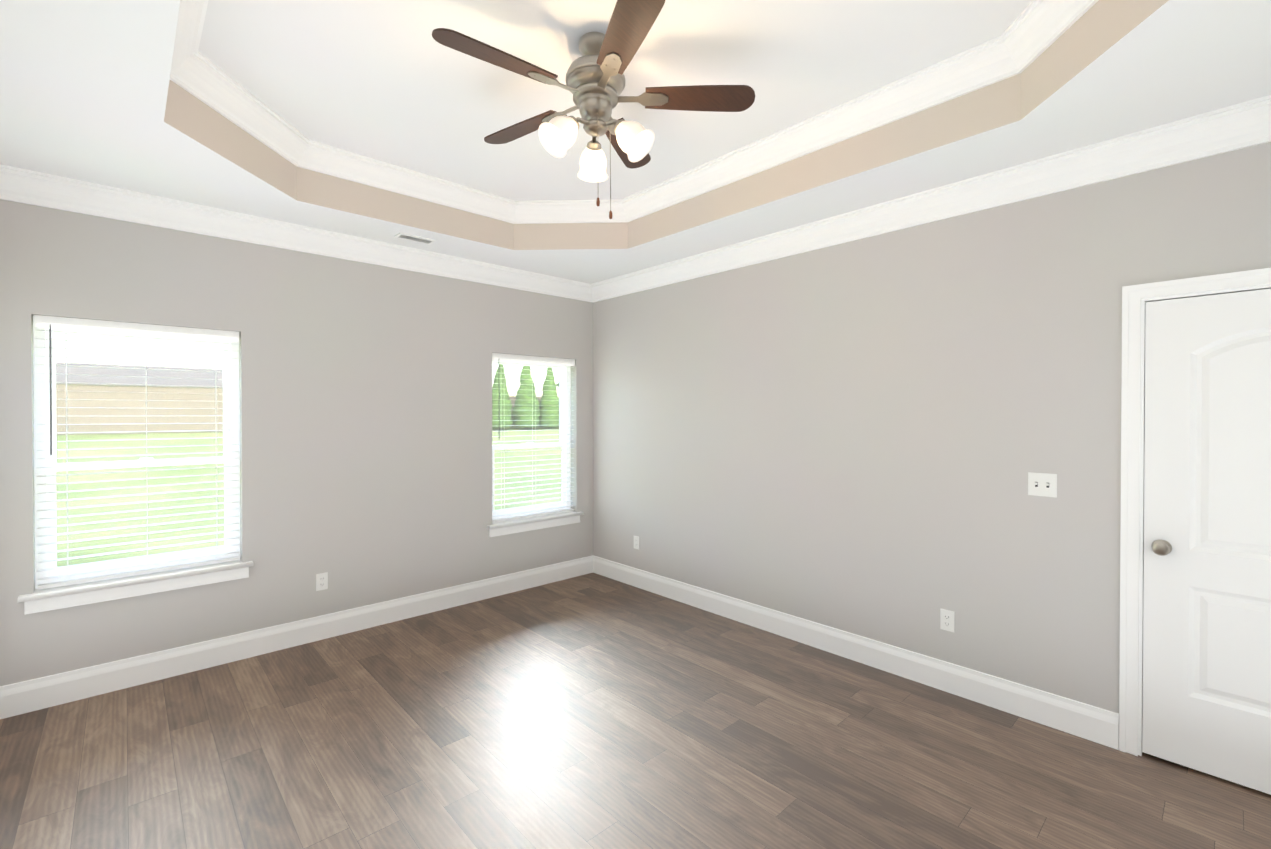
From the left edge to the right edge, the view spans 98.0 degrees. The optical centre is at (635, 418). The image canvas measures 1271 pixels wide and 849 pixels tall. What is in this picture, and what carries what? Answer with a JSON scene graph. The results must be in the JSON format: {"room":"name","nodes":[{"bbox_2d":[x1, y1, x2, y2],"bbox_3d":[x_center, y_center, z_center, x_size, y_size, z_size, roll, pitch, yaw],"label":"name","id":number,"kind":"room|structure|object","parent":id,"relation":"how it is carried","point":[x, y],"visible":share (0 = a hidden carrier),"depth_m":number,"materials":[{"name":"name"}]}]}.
{"room":"empty bedroom","nodes":[
{"label":"empty bedroom","id":0,"kind":"room"},
{"bbox_2d":[0,199,592,685],"bbox_3d":[-1.915,0.085,4.075,4.320,2.820,0.200,0,1,-43],"label":"wall","id":1,"kind":"structure","parent":0,"point":[364,433],"depth_m":3.68,"materials":[{"name":"paint"}]},
{"bbox_2d":[18,560,253,614],"bbox_3d":[-2.793,0.948,3.165,0.985,0.098,0.152,0,1,-43],"label":"window sill","id":2,"kind":"structure","parent":1,"relation":"attached to","point":[54,598],"depth_m":3.08,"materials":[{"name":"white wood"}]},
{"bbox_2d":[33,316,239,588],"bbox_3d":[-2.874,0.179,3.246,0.885,1.437,0.085,0,1,-43],"label":"window","id":3,"kind":"structure","parent":1,"relation":"in","point":[230,391],"depth_m":3.19,"materials":[{"name":"white plastic"}]},
{"bbox_2d":[34,315,239,589],"bbox_3d":[-2.802,0.175,3.169,0.869,1.423,0.071,0,1,-43],"label":"window blind","id":4,"kind":"object","parent":3,"relation":"attached to","point":[63,323],"visible":0.96,"depth_m":3.12,"materials":[{"name":"white plastic"}]},
{"bbox_2d":[0,556,591,718],"bbox_3d":[-1.830,1.415,4.017,3.890,0.160,0.016,0,1,-43],"label":"baseboard","id":5,"kind":"structure","parent":1,"relation":"attached to","point":[27,696],"depth_m":3.47,"materials":[{"name":"white wood"}]},
{"bbox_2d":[316,572,327,590],"bbox_3d":[-2.125,1.107,3.747,0.070,0.114,0.008,0,1,-43],"label":"electrical outlet","id":6,"kind":"object","parent":1,"relation":"attached to","point":[321,581],"visible":1,"depth_m":3.75,"materials":[{"name":"white plastic"}]},
{"bbox_2d":[492,361,569,519],"bbox_3d":[-0.971,0.166,5.008,0.870,1.437,0.085,0,1,-43],"label":"window","id":7,"kind":"structure","parent":1,"relation":"in","point":[544,446],"depth_m":5.04,"materials":[{"name":"white plastic"}]},
{"bbox_2d":[492,353,574,522],"bbox_3d":[-0.900,0.161,4.930,0.854,1.423,0.071,0,1,-43],"label":"window blind","id":8,"kind":"object","parent":7,"relation":"attached to","point":[533,360],"visible":0.85,"depth_m":4.92,"materials":[{"name":"white plastic"}]},
{"bbox_2d":[487,511,583,536],"bbox_3d":[-0.891,0.934,4.926,0.970,0.098,0.152,0,1,-43],"label":"window sill","id":9,"kind":"structure","parent":1,"relation":"attached to","point":[526,524],"depth_m":4.86,"materials":[{"name":"white wood"}]},
{"bbox_2d":[0,573,1270,848],"bbox_3d":[-0.132,1.569,2.235,4.420,0.120,5.340,0,1,-43],"label":"floor","id":10,"kind":"structure","parent":0,"point":[592,711],"depth_m":2.46,"materials":[{"name":"brown wood"}]},
{"bbox_2d":[0,0,1270,283],"bbox_3d":[-0.169,-1.466,2.177,4.320,0.470,5.340,0,1,-43],"label":"ceiling","id":11,"kind":"structure","parent":0,"point":[90,90],"depth_m":2.45,"materials":[{"name":"paint"}]},
{"bbox_2d":[394,232,435,244],"bbox_3d":[-1.521,-1.239,3.816,0.250,0.009,0.110,0,1,-43],"label":"ceiling vent","id":12,"kind":"object","parent":11,"relation":"in","point":[409,237],"visible":1,"depth_m":3.81,"materials":[{"name":"white metal"}]},
{"bbox_2d":[432,0,754,218],"bbox_3d":[-0.205,-1.190,2.274,1.238,0.723,1.257,0,1,-43],"label":"fan","id":13,"kind":"object","parent":11,"relation":"hanging from","point":[595,82],"visible":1,"depth_m":2.22,"materials":[{"name":"brown wood"}]},
{"bbox_2d":[593,142,1270,712],"bbox_3d":[1.429,0.089,3.533,0.250,2.820,5.140,0,1,-43],"label":"wall","id":14,"kind":"structure","parent":0,"point":[863,436],"depth_m":3.13,"materials":[{"name":"paint"}]},
{"bbox_2d":[0,0,1270,302],"bbox_3d":[-0.169,-1.321,2.179,3.920,0.460,4.940,0,1,-43],"label":"crown molding","id":15,"kind":"structure","parent":14,"relation":"attached to","point":[1030,34],"depth_m":2.99,"materials":[{"name":"white wood"}]},
{"bbox_2d":[634,536,638,549],"bbox_3d":[0.006,1.098,4.888,0.008,0.114,0.070,0,1,-43],"label":"electrical outlet","id":16,"kind":"object","parent":14,"relation":"attached to","point":[636,542],"visible":1,"depth_m":4.88,"materials":[{"name":"white plastic"}]},
{"bbox_2d":[592,555,1118,749],"bbox_3d":[0.899,1.416,3.920,0.016,0.160,3.828,0,1,-43],"label":"baseboard","id":17,"kind":"structure","parent":14,"relation":"attached to","point":[1085,721],"depth_m":3.21,"materials":[{"name":"white wood"}]},
{"bbox_2d":[940,608,954,631],"bbox_3d":[1.716,1.113,3.041,0.008,0.114,0.070,0,1,-43],"label":"electrical outlet","id":18,"kind":"object","parent":14,"relation":"attached to","point":[946,620],"visible":1,"depth_m":3.04,"materials":[{"name":"white plastic"}]},
{"bbox_2d":[1028,472,1056,497],"bbox_3d":[2.001,0.327,2.720,0.017,0.114,0.116,0,1,-43],"label":"switch plate","id":19,"kind":"object","parent":14,"relation":"attached to","point":[1042,484],"visible":1,"depth_m":2.72,"materials":[{"name":"white plastic"}]},
{"bbox_2d":[1119,268,1270,755],"bbox_3d":[2.601,0.459,2.220,0.218,2.101,0.962,0,1,-43],"label":"door frame","id":20,"kind":"structure","parent":14,"relation":"attached to","point":[1135,298],"depth_m":2.47,"materials":[{"name":"white wood"}]},
{"bbox_2d":[1142,289,1270,794],"bbox_3d":[2.526,0.490,2.153,0.101,2.005,0.812,0,1,-43],"label":"door","id":21,"kind":"structure","parent":14,"relation":"in","point":[1207,597],"depth_m":2.31,"materials":[{"name":"white wood"}]},
{"label":"outside","id":22,"kind":"structure","parent":0,"visible":0},
{"bbox_2d":[56,426,560,565],"bbox_3d":[-28.578,0.968,37.356,90.000,1.232,84.860,0,1,-43],"label":"lawn","id":23,"kind":"structure","parent":22,"point":[207,479],"depth_m":10.32,"materials":[{"name":"green plant"}]},
{"bbox_2d":[56,362,222,423],"bbox_3d":[-40.760,-1.696,40.189,24.800,4.650,10.800,0,1,-43],"label":"house","id":24,"kind":"structure","parent":23,"relation":"on","point":[138,379],"depth_m":40.20,"materials":[{"name":"beige"}]},
{"bbox_2d":[56,384,541,434],"bbox_3d":[-11.034,-0.313,22.824,44.016,1.542,0.109,0,1,-43],"label":"fence","id":25,"kind":"object","parent":23,"relation":"on","point":[185,397],"depth_m":17.94,"materials":[{"name":"brown wood"}]},
{"bbox_2d":[492,364,512,429],"bbox_3d":[-6.257,-1.173,25.389,1.190,3.378,1.251,0,1,-43],"label":"tree","id":26,"kind":"object","parent":23,"relation":"on","point":[502,385],"depth_m":25.06,"materials":[{"name":"green plant"}]},
{"bbox_2d":[511,366,539,428],"bbox_3d":[-5.252,-1.294,26.478,1.373,3.597,1.444,0,1,-43],"label":"tree","id":27,"kind":"object","parent":23,"relation":"on","point":[525,411],"depth_m":26.04,"materials":[{"name":"green plant"}]},
{"bbox_2d":[539,367,558,427],"bbox_3d":[-4.221,-1.288,27.324,1.212,3.576,1.315,0,1,-43],"label":"tree","id":28,"kind":"object","parent":23,"relation":"on","point":[550,402],"depth_m":26.93,"materials":[{"name":"green plant"}]}
]}

